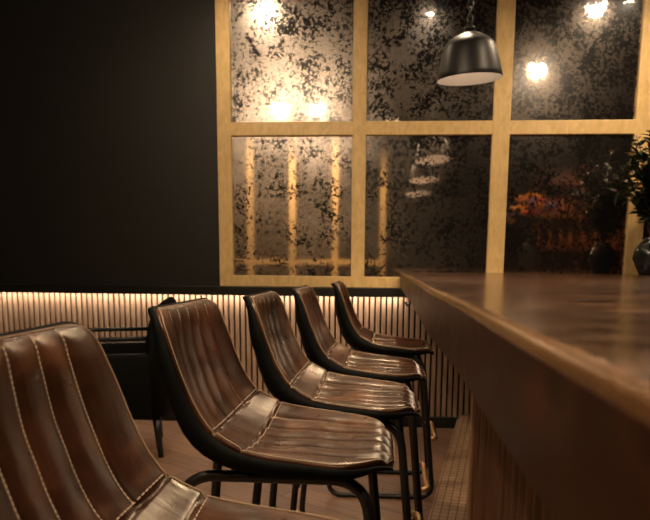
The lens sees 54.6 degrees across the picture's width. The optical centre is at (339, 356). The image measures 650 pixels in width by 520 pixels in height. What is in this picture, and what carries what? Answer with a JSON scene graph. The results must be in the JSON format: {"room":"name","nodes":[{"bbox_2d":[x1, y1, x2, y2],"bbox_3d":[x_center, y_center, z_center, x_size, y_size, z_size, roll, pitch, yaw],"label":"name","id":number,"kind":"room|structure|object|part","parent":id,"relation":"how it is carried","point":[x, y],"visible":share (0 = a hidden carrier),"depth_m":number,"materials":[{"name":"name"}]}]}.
{"room":"bar","nodes":[
{"label":"bar","id":0,"kind":"room"},
{"bbox_2d":[0,0,346,287],"bbox_3d":[0.423,-1.081,4.295,7.800,3.150,0.098,1,8,4],"label":"wall","id":1,"kind":"structure","parent":0,"point":[109,150],"depth_m":4.33,"materials":[{"name":"grey paint"}]},
{"bbox_2d":[0,283,406,297],"bbox_3d":[0.410,-0.438,4.296,7.600,0.059,0.087,1,8,4],"label":"trim","id":2,"kind":"structure","parent":1,"relation":"attached to","point":[20,288],"depth_m":4.36,"materials":[{"name":"black paint"}]},
{"bbox_2d":[0,292,471,416],"bbox_3d":[0.390,-0.005,4.389,7.564,0.852,0.022,1,8,4],"label":"wall paneling","id":3,"kind":"structure","parent":1,"relation":"attached to","point":[449,395],"depth_m":4.43,"materials":[{"name":"brown wood"}]},
{"bbox_2d":[140,412,458,427],"bbox_3d":[0.403,0.450,4.444,7.600,0.078,0.052,1,8,4],"label":"baseboard","id":4,"kind":"structure","parent":1,"relation":"attached to","point":[439,421],"depth_m":4.40,"materials":[{"name":"black paint"}]},
{"bbox_2d":[215,0,649,287],"bbox_3d":[1.026,-1.489,4.115,3.707,2.080,0.048,1,8,4],"label":"wall mirror","id":5,"kind":"object","parent":1,"relation":"attached to","point":[343,156],"visible":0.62,"depth_m":4.15,"materials":[{"name":"black mirror"}]},
{"bbox_3d":[-0.317,-2.013,4.141,0.822,0.913,0.008,1,8,4],"label":"mirror pane","id":6,"kind":"part","parent":5,"relation":"part of","materials":[{"name":"black"}]},
{"bbox_3d":[-0.326,-1.020,4.287,0.822,0.935,0.008,1,8,4],"label":"mirror pane","id":7,"kind":"part","parent":5,"relation":"part of","materials":[{"name":"black mirror"}]},
{"bbox_3d":[-0.322,-1.521,4.210,0.820,0.088,0.046,1,8,4],"label":"frame rail","id":8,"kind":"part","parent":5,"relation":"part of","materials":[{"name":"brown wood"}]},
{"bbox_3d":[-0.331,-0.523,4.356,0.820,0.075,0.046,1,8,4],"label":"frame rail","id":9,"kind":"part","parent":5,"relation":"part of","materials":[{"name":"beige wood"}]},
{"bbox_3d":[0.575,-0.506,4.293,0.828,0.075,0.046,1,8,4],"label":"frame rail","id":10,"kind":"part","parent":5,"relation":"part of","materials":[{"name":"beige wood"}]},
{"bbox_3d":[0.580,-1.002,4.223,0.830,0.935,0.008,1,8,4],"label":"mirror pane","id":11,"kind":"part","parent":5,"relation":"part of","materials":[{"name":"black mirror"}]},
{"bbox_3d":[0.584,-1.503,4.146,0.828,0.088,0.046,1,8,4],"label":"frame rail","id":12,"kind":"part","parent":5,"relation":"part of","materials":[{"name":"brown wood"}]},
{"bbox_3d":[0.589,-1.995,4.077,0.830,0.913,0.008,1,8,4],"label":"mirror pane","id":13,"kind":"part","parent":5,"relation":"part of","materials":[{"name":"black mirror"}]},
{"bbox_3d":[1.493,-0.984,4.159,0.794,0.935,0.008,1,8,4],"label":"mirror pane","id":14,"kind":"part","parent":5,"relation":"part of","materials":[{"name":"black mirror"}]},
{"bbox_3d":[1.498,-1.486,4.082,0.792,0.088,0.046,1,8,4],"label":"frame rail","id":15,"kind":"part","parent":5,"relation":"part of","materials":[{"name":"brown wood"}]},
{"bbox_3d":[1.502,-1.977,4.013,0.794,0.913,0.008,1,8,4],"label":"mirror pane","id":16,"kind":"part","parent":5,"relation":"part of","materials":[{"name":"black mirror"}]},
{"bbox_3d":[2.382,-0.966,4.097,0.798,0.935,0.008,1,8,4],"label":"mirror pane","id":17,"kind":"part","parent":5,"relation":"part of","materials":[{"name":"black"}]},
{"bbox_2d":[134,420,453,519],"bbox_3d":[0.123,1.096,0.634,7.800,0.100,7.954,1,8,4],"label":"floor","id":18,"kind":"structure","parent":0,"point":[181,460],"depth_m":3.29,"materials":[{"name":"brown wood"}]},
{"bbox_2d":[87,296,175,457],"bbox_3d":[-1.277,0.102,3.792,0.587,0.927,0.630,-2,9,-16],"label":"armchair","id":19,"kind":"object","parent":18,"relation":"on","point":[134,365],"visible":0.32,"depth_m":3.53,"materials":[{"name":"black leather"}]},
{"bbox_3d":[-1.429,-0.130,4.008,0.427,0.117,0.026,-2,9,-16],"label":"arm rail","id":20,"kind":"part","parent":19,"relation":"part of","materials":[{"name":"black metal"}]},
{"bbox_3d":[-1.275,-0.051,3.475,0.427,0.117,0.026,-2,9,-16],"label":"arm rail","id":21,"kind":"part","parent":19,"relation":"part of","materials":[{"name":"black metal"}]},
{"bbox_3d":[-1.427,0.091,4.042,0.420,0.370,0.070,-2,9,-16],"label":"arm panel","id":22,"kind":"part","parent":19,"relation":"part of","materials":[{"name":"black leather"}]},
{"bbox_3d":[-1.273,0.171,3.509,0.420,0.370,0.070,-2,9,-16],"label":"arm panel","id":23,"kind":"part","parent":19,"relation":"part of","materials":[{"name":"black leather"}]},
{"bbox_3d":[-1.066,0.445,3.678,0.064,0.284,0.062,-2,9,-16],"label":"leg","id":24,"kind":"part","parent":19,"relation":"part of","materials":[{"name":"black metal"}]},
{"bbox_3d":[-1.079,-0.029,3.829,0.180,0.675,0.610,-2,9,-16],"label":"backrest","id":25,"kind":"part","parent":19,"relation":"part of","materials":[{"name":"black leather"}]},
{"bbox_2d":[0,321,337,519],"bbox_3d":[-0.174,0.492,0.799,0.538,1.041,0.458,1,8,4],"label":"bar stool","id":26,"kind":"object","parent":18,"relation":"on","point":[72,447],"visible":1,"depth_m":0.84,"materials":[{"name":"brown leather"}]},
{"bbox_2d":[148,297,394,519],"bbox_3d":[-0.121,0.395,1.470,0.538,1.041,0.458,1,8,4],"label":"bar stool","id":27,"kind":"object","parent":18,"relation":"on","point":[215,404],"visible":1,"depth_m":1.36,"materials":[{"name":"brown leather"}]},
{"bbox_3d":[-0.143,0.586,1.331,0.522,0.702,0.056,1,8,4],"label":"frame","id":28,"kind":"part","parent":27,"relation":"part of","materials":[{"name":"black metal"}]},
{"bbox_3d":[-0.119,0.538,1.659,0.522,0.702,0.056,1,8,4],"label":"frame","id":29,"kind":"part","parent":27,"relation":"part of","materials":[{"name":"black metal"}]},
{"bbox_2d":[242,290,420,519],"bbox_3d":[-0.007,0.326,1.943,0.538,1.041,0.458,1,8,4],"label":"bar stool","id":30,"kind":"object","parent":18,"relation":"on","point":[286,372],"visible":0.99,"depth_m":1.85,"materials":[{"name":"brown leather"}]},
{"bbox_3d":[-0.028,0.518,1.804,0.522,0.702,0.056,1,8,4],"label":"frame","id":31,"kind":"part","parent":30,"relation":"part of","materials":[{"name":"black metal"}]},
{"bbox_2d":[249,292,419,412],"bbox_3d":[-0.006,-0.016,1.893,0.491,0.340,0.444,1,8,4],"label":"cushion","id":32,"kind":"object","parent":30,"relation":"on","point":[284,368],"depth_m":1.88,"materials":[{"name":"brown leather"}]},
{"bbox_3d":[-0.004,0.470,2.132,0.522,0.702,0.056,1,8,4],"label":"frame","id":33,"kind":"part","parent":30,"relation":"part of","materials":[{"name":"black metal"}]},
{"bbox_2d":[290,285,429,519],"bbox_3d":[0.083,0.248,2.482,0.538,1.041,0.458,1,8,4],"label":"bar stool","id":34,"kind":"object","parent":18,"relation":"on","point":[321,348],"visible":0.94,"depth_m":2.36,"materials":[{"name":"brown leather"}]},
{"bbox_3d":[0.061,0.439,2.344,0.522,0.702,0.056,1,8,4],"label":"frame","id":35,"kind":"part","parent":34,"relation":"part of","materials":[{"name":"black metal"}]},
{"bbox_3d":[0.086,0.392,2.671,0.522,0.702,0.056,1,8,4],"label":"frame","id":36,"kind":"part","parent":34,"relation":"part of","materials":[{"name":"black metal"}]},
{"bbox_2d":[296,286,424,378],"bbox_3d":[0.084,-0.094,2.432,0.491,0.340,0.444,1,8,4],"label":"cushion","id":37,"kind":"object","parent":34,"relation":"on","point":[320,347],"depth_m":2.41,"materials":[{"name":"brown leather"}]},
{"bbox_2d":[327,281,437,499],"bbox_3d":[0.219,0.147,3.177,0.538,1.041,0.458,1,8,4],"label":"bar stool","id":38,"kind":"object","parent":18,"relation":"on","point":[360,338],"visible":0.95,"depth_m":3.02,"materials":[{"name":"brown leather"}]},
{"bbox_3d":[0.198,0.339,3.038,0.522,0.702,0.056,1,8,4],"label":"frame","id":39,"kind":"part","parent":38,"relation":"part of","materials":[{"name":"black metal"}]},
{"bbox_2d":[336,282,433,352],"bbox_3d":[0.219,-0.195,3.127,0.491,0.340,0.444,1,8,4],"label":"cushion","id":40,"kind":"object","parent":38,"relation":"on","point":[360,338],"depth_m":2.96,"materials":[{"name":"brown leather"}]},
{"bbox_3d":[0.221,0.291,3.366,0.522,0.702,0.056,1,8,4],"label":"frame","id":41,"kind":"part","parent":38,"relation":"part of","materials":[{"name":"black metal"}]},
{"bbox_2d":[428,414,470,519],"bbox_3d":[0.603,0.585,3.102,0.168,0.204,1.858,3,9,14],"label":"step","id":42,"kind":"structure","parent":18,"relation":"on","point":[450,499],"depth_m":2.74,"materials":[{"name":"brown tile"}]},
{"bbox_2d":[400,272,649,519],"bbox_3d":[1.509,0.359,1.677,2.611,1.080,5.224,1,8,4],"label":"bar counter","id":43,"kind":"object","parent":18,"relation":"on","point":[555,367],"depth_m":0.46,"materials":[{"name":"brown wood"}]},
{"bbox_3d":[0.267,0.459,1.264,0.034,0.980,0.022,1,8,4],"label":"corner trim","id":44,"kind":"part","parent":43,"relation":"part of","materials":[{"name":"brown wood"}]},
{"bbox_2d":[608,129,649,274],"bbox_3d":[1.872,-0.918,3.684,0.540,0.871,0.582,1,8,4],"label":"potted plant","id":45,"kind":"object","parent":43,"relation":"on","point":[640,200],"visible":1,"depth_m":3.69,"materials":[{"name":"green plant"}]},
{"bbox_3d":[0.153,-2.120,0.163,7.800,0.100,7.954,1,8,4],"label":"ceiling","id":46,"kind":"structure","parent":0,"visible":0},
{"bbox_2d":[437,0,502,85],"bbox_3d":[0.621,-1.879,2.911,0.309,1.164,0.308,1,8,4],"label":"pendant lamp","id":47,"kind":"object","parent":46,"relation":"hanging from","point":[471,57],"visible":1,"depth_m":2.88,"materials":[{"name":"black metal"}]},
{"bbox_3d":[0.617,-1.418,2.979,0.309,0.231,0.308,1,8,4],"label":"lamp shade","id":48,"kind":"part","parent":47,"relation":"part of","materials":[{"name":"black metal"}]},
{"bbox_3d":[0.617,-1.405,2.981,0.307,0.205,0.306,1,8,4],"label":"lamp shade","id":49,"kind":"part","parent":47,"relation":"part of","materials":[{"name":"beige metal"}]},
{"bbox_3d":[0.610,-1.996,2.876,0.026,0.898,0.026,-7,11,-40],"label":"chain","id":50,"kind":"part","parent":47,"relation":"part of","materials":[{"name":"black metal"}]}
]}

